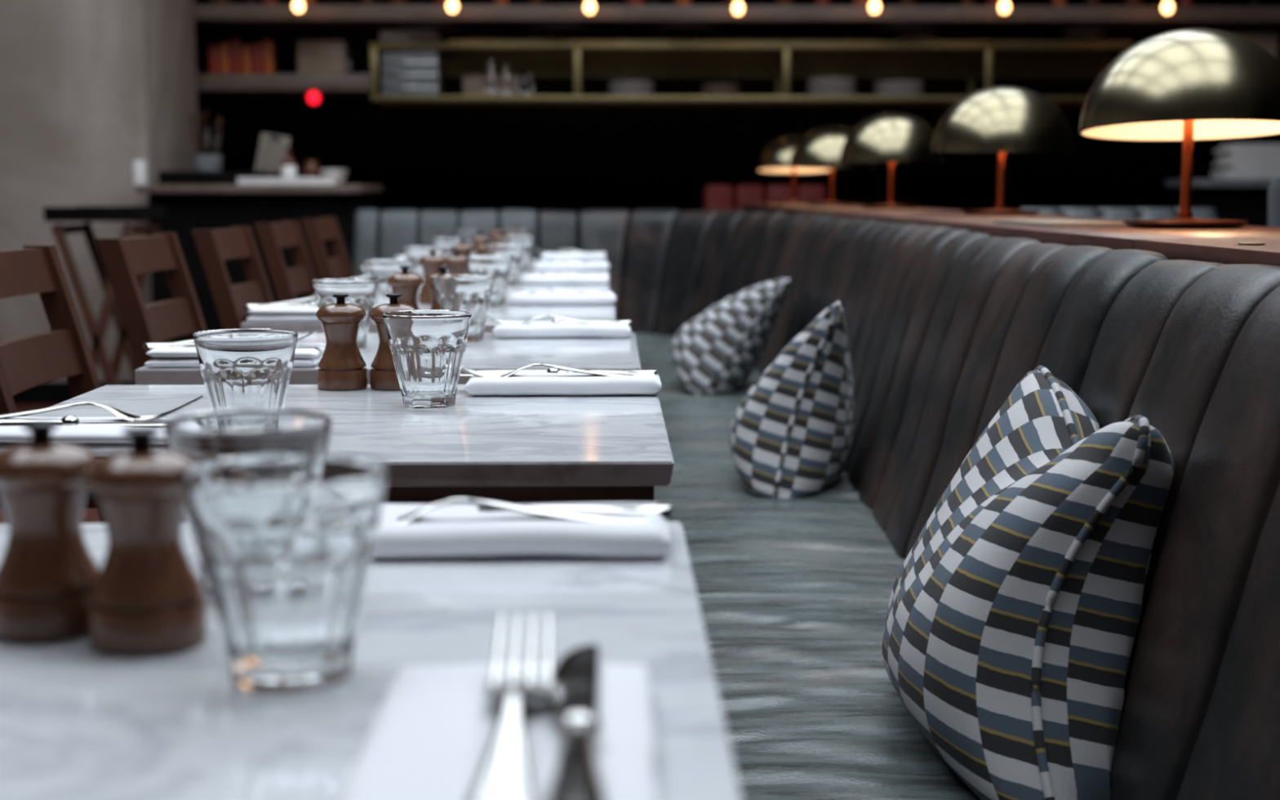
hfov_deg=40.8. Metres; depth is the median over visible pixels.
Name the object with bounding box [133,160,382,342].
counter
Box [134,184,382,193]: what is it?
countertop
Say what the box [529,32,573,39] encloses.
bowl
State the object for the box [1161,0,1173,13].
pendant bulb
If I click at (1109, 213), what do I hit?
bench
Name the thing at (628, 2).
bottle
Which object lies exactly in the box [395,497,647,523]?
fork
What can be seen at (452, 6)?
pendant bulb
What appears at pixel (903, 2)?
bottle
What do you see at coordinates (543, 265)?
napkin
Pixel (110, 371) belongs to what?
chair
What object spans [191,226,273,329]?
dining chair
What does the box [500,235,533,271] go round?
glass tumbler
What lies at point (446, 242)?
glass tumbler
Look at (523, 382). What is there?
napkin
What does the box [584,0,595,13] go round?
pendant bulb
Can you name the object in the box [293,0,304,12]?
pendant bulb
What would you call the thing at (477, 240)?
pepper mill
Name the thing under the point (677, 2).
bottle
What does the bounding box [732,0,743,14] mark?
pendant bulb
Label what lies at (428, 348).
glass tumbler
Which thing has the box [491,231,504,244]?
pepper mill
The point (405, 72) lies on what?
stack
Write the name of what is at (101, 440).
napkin
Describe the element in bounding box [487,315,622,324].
fork
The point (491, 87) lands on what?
bottle
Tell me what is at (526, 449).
bistro table
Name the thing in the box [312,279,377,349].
glass tumbler
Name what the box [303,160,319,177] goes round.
storage jar
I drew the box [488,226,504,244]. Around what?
pepper mill
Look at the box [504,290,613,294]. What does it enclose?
table knife
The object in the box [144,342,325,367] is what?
napkin
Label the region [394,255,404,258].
table knife
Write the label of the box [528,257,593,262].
fork
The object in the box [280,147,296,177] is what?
bottle
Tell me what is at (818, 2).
bottle
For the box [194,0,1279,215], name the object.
wall
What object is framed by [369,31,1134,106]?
rack
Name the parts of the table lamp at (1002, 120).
stem, lamp shade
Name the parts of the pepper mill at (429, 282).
knob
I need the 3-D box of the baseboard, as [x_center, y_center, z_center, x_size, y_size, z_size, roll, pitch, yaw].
[-3.283,-0.032,7.798,2.080,0.100,0.020,0,7,-1]
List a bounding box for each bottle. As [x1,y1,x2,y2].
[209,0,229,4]
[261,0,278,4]
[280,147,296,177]
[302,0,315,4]
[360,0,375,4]
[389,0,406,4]
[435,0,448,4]
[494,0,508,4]
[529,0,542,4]
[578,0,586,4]
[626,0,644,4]
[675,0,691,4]
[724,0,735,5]
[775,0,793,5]
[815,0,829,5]
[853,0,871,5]
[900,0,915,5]
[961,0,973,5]
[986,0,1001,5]
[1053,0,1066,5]
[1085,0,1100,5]
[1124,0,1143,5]
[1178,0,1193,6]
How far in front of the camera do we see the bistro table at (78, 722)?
0.73 m
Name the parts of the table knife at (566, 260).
handle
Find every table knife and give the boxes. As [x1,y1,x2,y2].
[0,415,163,426]
[142,342,325,350]
[244,302,375,309]
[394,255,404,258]
[459,368,656,376]
[477,500,671,519]
[485,318,631,326]
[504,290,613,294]
[517,272,609,277]
[528,260,608,263]
[533,251,605,254]
[545,643,605,799]
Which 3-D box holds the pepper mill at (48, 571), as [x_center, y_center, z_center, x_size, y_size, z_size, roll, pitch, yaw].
[-0.282,0.060,0.814,0.053,0.101,0.053,0,7,-1]
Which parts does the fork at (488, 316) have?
handle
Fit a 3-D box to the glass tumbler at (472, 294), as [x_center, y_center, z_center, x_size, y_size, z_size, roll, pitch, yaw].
[-0.245,-0.127,2.398,0.086,0.090,0.086,-6,9,-40]
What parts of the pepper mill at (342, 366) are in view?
knob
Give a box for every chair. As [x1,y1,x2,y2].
[0,244,104,523]
[43,205,165,385]
[95,232,206,523]
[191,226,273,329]
[254,220,315,303]
[301,217,354,279]
[1268,175,1279,227]
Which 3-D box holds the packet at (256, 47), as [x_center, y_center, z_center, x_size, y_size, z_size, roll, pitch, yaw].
[-1.987,-1.775,8.969,0.052,0.165,0.120,0,7,-1]
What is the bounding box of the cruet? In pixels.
[345,55,351,74]
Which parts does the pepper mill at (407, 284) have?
knob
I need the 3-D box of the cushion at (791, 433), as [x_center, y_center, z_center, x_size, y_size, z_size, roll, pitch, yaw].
[0.266,-0.020,3.024,0.211,0.326,0.421,1,7,12]
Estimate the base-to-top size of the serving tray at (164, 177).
0.060 m
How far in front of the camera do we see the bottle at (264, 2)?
8.90 m
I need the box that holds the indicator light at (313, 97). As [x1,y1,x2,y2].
[306,91,319,104]
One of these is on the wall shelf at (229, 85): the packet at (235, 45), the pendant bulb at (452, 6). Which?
the packet at (235, 45)
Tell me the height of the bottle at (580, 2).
0.224 m
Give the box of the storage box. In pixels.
[462,75,520,95]
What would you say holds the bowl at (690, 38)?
on the rack
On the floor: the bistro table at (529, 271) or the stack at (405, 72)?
the bistro table at (529, 271)
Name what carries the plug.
on the ledge
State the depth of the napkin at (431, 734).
0.62 m
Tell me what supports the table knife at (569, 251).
on the napkin at (550, 255)
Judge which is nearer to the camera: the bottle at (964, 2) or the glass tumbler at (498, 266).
the glass tumbler at (498, 266)
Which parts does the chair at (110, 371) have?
cross rail, leg, leg, leg, leg, cross rail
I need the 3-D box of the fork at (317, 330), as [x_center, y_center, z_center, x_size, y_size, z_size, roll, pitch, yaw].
[-0.495,-0.076,2.105,0.205,0.021,0.026,0,7,-1]
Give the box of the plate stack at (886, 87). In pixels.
[874,80,923,95]
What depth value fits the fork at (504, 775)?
0.60 m
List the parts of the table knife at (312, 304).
handle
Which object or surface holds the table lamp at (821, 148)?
on the ledge
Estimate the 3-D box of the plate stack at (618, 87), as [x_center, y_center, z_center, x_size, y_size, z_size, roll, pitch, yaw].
[-0.047,-1.635,9.070,0.240,0.082,0.240,0,7,-1]
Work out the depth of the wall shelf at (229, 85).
8.84 m
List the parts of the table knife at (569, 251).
handle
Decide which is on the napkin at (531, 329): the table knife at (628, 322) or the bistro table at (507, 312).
the table knife at (628, 322)
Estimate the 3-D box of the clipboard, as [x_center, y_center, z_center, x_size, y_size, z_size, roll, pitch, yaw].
[-1.722,-1.128,8.042,0.168,0.241,0.060,0,7,-1]
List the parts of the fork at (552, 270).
handle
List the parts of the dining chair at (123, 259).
rail, rail, post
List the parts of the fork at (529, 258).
handle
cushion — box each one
[670,277,790,395]
[728,301,853,498]
[881,365,1174,799]
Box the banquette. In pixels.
[353,208,1279,799]
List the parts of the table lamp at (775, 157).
stem, lamp shade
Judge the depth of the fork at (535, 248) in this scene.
5.26 m
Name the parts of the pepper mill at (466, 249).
knob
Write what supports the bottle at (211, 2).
on the gantry
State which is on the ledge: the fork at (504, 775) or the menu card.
the menu card
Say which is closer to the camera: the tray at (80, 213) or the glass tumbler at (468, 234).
the glass tumbler at (468, 234)
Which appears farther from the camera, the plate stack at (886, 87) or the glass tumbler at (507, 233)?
the plate stack at (886, 87)
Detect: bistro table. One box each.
[0,384,674,508]
[0,521,741,799]
[134,333,640,385]
[240,302,615,333]
[311,282,609,302]
[362,269,608,282]
[527,258,606,269]
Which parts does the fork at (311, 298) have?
handle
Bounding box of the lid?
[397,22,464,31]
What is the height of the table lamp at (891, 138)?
0.309 m
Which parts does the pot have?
pot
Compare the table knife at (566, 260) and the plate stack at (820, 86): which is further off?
the plate stack at (820, 86)
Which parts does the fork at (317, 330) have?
handle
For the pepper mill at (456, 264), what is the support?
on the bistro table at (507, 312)
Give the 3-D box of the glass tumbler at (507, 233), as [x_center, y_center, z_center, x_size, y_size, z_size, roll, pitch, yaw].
[-0.370,-0.469,5.216,0.086,0.090,0.086,6,9,42]
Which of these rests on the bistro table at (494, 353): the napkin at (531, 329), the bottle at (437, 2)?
the napkin at (531, 329)
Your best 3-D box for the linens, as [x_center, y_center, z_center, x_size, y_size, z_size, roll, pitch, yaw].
[3.260,-1.250,9.022,0.444,0.178,0.250,0,7,-1]
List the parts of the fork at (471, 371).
handle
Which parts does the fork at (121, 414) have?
handle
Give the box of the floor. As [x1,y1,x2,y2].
[0,404,100,524]
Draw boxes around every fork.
[0,395,203,422]
[161,328,319,342]
[263,293,376,304]
[351,273,417,279]
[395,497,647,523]
[461,363,634,377]
[468,613,553,799]
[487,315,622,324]
[505,287,599,294]
[519,270,597,275]
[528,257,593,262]
[535,248,600,253]
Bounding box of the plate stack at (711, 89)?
[701,84,739,95]
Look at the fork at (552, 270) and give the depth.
3.87 m
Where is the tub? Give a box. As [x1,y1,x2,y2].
[297,40,351,74]
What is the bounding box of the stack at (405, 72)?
[379,29,443,95]
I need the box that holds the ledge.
[742,203,1279,266]
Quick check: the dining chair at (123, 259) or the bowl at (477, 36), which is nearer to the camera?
the dining chair at (123, 259)
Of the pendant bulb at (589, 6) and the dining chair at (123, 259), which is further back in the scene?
the pendant bulb at (589, 6)
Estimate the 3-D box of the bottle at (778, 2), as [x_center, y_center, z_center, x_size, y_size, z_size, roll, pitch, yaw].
[0.747,-2.164,8.868,0.094,0.300,0.094,0,7,-1]
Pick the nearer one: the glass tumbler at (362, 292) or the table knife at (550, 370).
the table knife at (550, 370)
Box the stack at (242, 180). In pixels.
[236,177,344,184]
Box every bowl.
[318,168,348,180]
[465,33,500,39]
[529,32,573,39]
[675,36,697,40]
[893,31,941,40]
[1060,27,1111,40]
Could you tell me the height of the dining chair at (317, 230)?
0.880 m
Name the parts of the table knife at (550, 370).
blade, handle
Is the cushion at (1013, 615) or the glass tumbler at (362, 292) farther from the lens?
the glass tumbler at (362, 292)
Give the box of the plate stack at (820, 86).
[806,77,856,95]
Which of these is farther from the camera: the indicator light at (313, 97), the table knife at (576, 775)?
the indicator light at (313, 97)
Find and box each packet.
[208,45,219,73]
[218,42,231,73]
[230,40,244,73]
[240,45,252,73]
[251,42,262,73]
[262,40,276,73]
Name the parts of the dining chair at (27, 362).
post, rail, rail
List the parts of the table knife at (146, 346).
handle, blade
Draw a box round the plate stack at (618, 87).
[608,80,653,95]
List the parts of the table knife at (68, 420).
handle, blade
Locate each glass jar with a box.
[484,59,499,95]
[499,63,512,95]
[518,72,533,95]
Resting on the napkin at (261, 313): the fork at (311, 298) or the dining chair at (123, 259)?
the fork at (311, 298)
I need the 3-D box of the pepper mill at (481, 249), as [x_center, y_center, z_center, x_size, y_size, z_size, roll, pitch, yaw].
[-0.346,-0.313,3.885,0.053,0.101,0.053,4,8,33]
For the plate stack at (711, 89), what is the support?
on the rack
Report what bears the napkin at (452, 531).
on the bistro table at (78, 722)
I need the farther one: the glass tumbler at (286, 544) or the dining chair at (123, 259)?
the dining chair at (123, 259)
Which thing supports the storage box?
on the rack
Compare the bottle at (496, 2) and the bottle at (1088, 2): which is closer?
the bottle at (496, 2)
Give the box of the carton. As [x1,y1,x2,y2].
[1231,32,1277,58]
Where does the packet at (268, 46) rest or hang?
on the wall shelf at (229, 85)
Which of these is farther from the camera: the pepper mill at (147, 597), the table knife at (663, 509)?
the table knife at (663, 509)
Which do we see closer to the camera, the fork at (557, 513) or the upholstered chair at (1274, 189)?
the fork at (557, 513)
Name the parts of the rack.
post, post, panel, post, post, panel, rail, rail, rail, rail, post, hanging rod, post, panel, post, post, panel, post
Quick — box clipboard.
[254,133,290,172]
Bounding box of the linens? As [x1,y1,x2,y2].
[1210,143,1279,178]
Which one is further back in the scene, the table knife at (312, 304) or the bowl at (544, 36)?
the bowl at (544, 36)
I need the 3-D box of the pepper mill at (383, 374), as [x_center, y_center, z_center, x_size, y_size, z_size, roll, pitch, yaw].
[-0.260,-0.063,1.824,0.053,0.101,0.053,4,8,30]
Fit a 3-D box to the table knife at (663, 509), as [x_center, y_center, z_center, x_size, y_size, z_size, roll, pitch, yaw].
[-0.094,0.066,1.027,0.224,0.012,0.023,0,7,-1]
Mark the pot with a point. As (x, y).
(201, 162)
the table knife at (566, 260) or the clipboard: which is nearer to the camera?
the table knife at (566, 260)
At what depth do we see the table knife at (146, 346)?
2.06 m
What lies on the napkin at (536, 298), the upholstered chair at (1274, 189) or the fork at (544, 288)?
the fork at (544, 288)
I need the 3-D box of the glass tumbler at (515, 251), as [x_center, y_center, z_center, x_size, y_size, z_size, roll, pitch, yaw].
[-0.301,-0.301,3.827,0.086,0.090,0.086,-3,7,-20]
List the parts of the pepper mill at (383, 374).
knob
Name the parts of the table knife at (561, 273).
handle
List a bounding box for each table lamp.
[757,135,830,204]
[789,126,875,206]
[840,113,944,208]
[931,86,1072,215]
[1079,28,1279,228]
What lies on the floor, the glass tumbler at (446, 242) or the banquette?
the banquette
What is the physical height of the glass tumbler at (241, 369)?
0.090 m
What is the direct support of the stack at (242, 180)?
on the counter at (188, 207)
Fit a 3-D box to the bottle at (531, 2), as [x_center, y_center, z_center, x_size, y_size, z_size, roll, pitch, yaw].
[-0.540,-2.150,8.948,0.066,0.253,0.066,0,7,-1]
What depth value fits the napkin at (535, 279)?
3.85 m
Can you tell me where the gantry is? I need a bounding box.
[194,0,1279,31]
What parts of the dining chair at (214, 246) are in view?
post, rail, rail, post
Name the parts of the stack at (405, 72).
lid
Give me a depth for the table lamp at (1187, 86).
2.60 m
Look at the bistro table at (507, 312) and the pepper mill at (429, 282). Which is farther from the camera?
the bistro table at (507, 312)
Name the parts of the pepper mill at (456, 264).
knob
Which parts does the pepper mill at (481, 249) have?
knob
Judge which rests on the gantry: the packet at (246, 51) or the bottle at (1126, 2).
the bottle at (1126, 2)
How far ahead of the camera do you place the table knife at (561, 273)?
3.90 m
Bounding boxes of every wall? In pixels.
[0,0,199,381]
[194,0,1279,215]
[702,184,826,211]
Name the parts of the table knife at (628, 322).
handle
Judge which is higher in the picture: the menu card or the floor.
the menu card
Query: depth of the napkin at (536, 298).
3.15 m
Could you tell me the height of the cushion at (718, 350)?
0.294 m
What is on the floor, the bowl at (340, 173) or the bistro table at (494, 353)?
the bistro table at (494, 353)
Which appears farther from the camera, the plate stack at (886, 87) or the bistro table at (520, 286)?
the plate stack at (886, 87)
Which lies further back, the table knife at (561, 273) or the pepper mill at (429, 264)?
the table knife at (561, 273)
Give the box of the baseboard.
[12,381,136,404]
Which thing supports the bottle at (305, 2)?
on the gantry
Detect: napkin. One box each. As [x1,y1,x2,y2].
[0,416,168,456]
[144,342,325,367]
[246,305,377,321]
[340,663,659,799]
[372,502,671,559]
[465,369,661,395]
[493,320,631,337]
[506,292,616,305]
[521,274,608,284]
[533,262,608,270]
[541,252,605,259]
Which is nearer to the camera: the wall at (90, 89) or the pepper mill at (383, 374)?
the pepper mill at (383, 374)
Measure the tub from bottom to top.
0.180 m
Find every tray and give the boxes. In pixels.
[43,205,165,221]
[158,171,281,184]
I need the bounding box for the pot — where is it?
[190,111,223,171]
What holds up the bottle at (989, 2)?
on the gantry
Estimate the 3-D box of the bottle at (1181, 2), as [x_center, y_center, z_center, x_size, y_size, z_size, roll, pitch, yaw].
[2.861,-2.136,9.008,0.073,0.212,0.073,0,7,-1]
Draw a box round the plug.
[1237,241,1265,245]
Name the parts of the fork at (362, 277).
handle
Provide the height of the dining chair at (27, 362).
0.880 m
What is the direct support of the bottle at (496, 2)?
on the gantry
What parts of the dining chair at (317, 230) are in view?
post, rail, post, rail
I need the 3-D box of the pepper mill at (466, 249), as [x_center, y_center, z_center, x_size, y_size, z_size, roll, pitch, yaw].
[-0.402,-0.314,3.894,0.053,0.101,0.053,2,7,18]
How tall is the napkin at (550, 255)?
0.020 m
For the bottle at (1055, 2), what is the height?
0.240 m
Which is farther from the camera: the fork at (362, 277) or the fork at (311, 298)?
the fork at (362, 277)
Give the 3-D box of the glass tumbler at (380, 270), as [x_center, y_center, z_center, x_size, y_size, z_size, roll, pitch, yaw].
[-0.431,-0.194,2.951,0.086,0.090,0.086,6,9,40]
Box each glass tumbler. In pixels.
[162,408,332,596]
[182,454,388,693]
[192,328,297,411]
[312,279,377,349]
[363,259,413,305]
[382,310,471,408]
[403,246,444,288]
[432,237,466,266]
[432,275,494,342]
[452,230,480,255]
[464,255,511,306]
[485,244,524,285]
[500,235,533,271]
[503,230,532,235]
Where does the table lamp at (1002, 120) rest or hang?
on the ledge
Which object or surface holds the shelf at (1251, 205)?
on the floor
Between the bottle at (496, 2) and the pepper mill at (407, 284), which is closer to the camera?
the pepper mill at (407, 284)
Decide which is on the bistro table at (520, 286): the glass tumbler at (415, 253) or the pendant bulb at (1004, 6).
the glass tumbler at (415, 253)
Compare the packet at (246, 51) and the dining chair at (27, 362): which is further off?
the packet at (246, 51)
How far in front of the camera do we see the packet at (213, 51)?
8.91 m
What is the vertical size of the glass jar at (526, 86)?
0.125 m
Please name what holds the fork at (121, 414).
on the napkin at (101, 440)
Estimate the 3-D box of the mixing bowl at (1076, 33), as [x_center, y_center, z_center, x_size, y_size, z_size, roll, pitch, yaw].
[2.352,-1.915,9.077,0.260,0.075,0.260,0,7,-1]
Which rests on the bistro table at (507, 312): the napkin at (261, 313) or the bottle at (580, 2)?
the napkin at (261, 313)
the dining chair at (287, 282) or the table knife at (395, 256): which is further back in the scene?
the table knife at (395, 256)
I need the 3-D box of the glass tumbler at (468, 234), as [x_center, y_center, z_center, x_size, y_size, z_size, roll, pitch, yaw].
[-0.518,-0.462,5.154,0.088,0.090,0.088,-4,8,-32]
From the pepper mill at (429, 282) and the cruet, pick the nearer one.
the pepper mill at (429, 282)
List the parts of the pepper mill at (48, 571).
knob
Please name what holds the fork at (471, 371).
on the napkin at (523, 382)
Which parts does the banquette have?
frame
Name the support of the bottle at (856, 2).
on the gantry
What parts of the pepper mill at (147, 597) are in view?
knob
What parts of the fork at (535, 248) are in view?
handle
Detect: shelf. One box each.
[196,0,381,97]
[1165,178,1273,226]
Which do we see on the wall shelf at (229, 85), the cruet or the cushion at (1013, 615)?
the cruet
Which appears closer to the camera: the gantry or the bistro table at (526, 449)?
the bistro table at (526, 449)
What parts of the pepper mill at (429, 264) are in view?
knob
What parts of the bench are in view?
frame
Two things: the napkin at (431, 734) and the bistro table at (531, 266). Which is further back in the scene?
the bistro table at (531, 266)
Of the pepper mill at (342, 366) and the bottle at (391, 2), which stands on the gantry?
the bottle at (391, 2)
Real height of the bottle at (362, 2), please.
0.209 m
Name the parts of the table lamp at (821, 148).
stem, lamp shade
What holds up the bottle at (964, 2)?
on the gantry
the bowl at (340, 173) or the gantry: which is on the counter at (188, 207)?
the bowl at (340, 173)
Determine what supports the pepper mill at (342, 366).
on the bistro table at (526, 449)
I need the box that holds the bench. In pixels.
[1021,208,1217,219]
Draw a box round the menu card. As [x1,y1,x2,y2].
[992,219,1127,226]
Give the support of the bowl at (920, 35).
on the rack
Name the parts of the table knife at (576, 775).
blade, handle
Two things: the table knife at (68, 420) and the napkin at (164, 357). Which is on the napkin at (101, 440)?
the table knife at (68, 420)
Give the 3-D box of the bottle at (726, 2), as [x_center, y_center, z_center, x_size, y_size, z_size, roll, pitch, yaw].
[0.474,-2.148,8.966,0.074,0.246,0.074,0,7,-1]
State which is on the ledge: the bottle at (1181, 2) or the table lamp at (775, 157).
the table lamp at (775, 157)
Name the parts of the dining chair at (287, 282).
post, rail, post, rail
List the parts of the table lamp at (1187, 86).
lamp shade, stem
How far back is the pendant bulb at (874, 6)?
8.47 m
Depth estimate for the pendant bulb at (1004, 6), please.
8.48 m
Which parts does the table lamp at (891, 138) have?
stem, lamp shade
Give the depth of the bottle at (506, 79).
8.95 m
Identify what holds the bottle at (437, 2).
on the gantry
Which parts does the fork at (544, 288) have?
handle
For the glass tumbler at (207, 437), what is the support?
on the bistro table at (78, 722)
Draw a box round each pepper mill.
[0,419,100,643]
[82,426,207,657]
[315,293,368,391]
[368,293,417,391]
[386,265,423,310]
[418,248,444,304]
[425,266,454,310]
[442,249,466,275]
[450,239,474,275]
[471,231,490,255]
[475,239,490,255]
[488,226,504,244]
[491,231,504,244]
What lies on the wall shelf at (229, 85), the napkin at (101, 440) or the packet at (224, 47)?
the packet at (224, 47)
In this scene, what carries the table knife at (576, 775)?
on the napkin at (431, 734)
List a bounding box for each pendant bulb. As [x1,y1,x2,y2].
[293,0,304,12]
[446,0,457,13]
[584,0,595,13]
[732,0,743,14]
[869,0,879,13]
[998,0,1009,13]
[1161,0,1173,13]
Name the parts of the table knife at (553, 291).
handle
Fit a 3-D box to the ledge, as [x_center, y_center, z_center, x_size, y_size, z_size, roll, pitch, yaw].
[0.785,-0.030,4.443,0.430,0.895,8.196,0,7,-1]

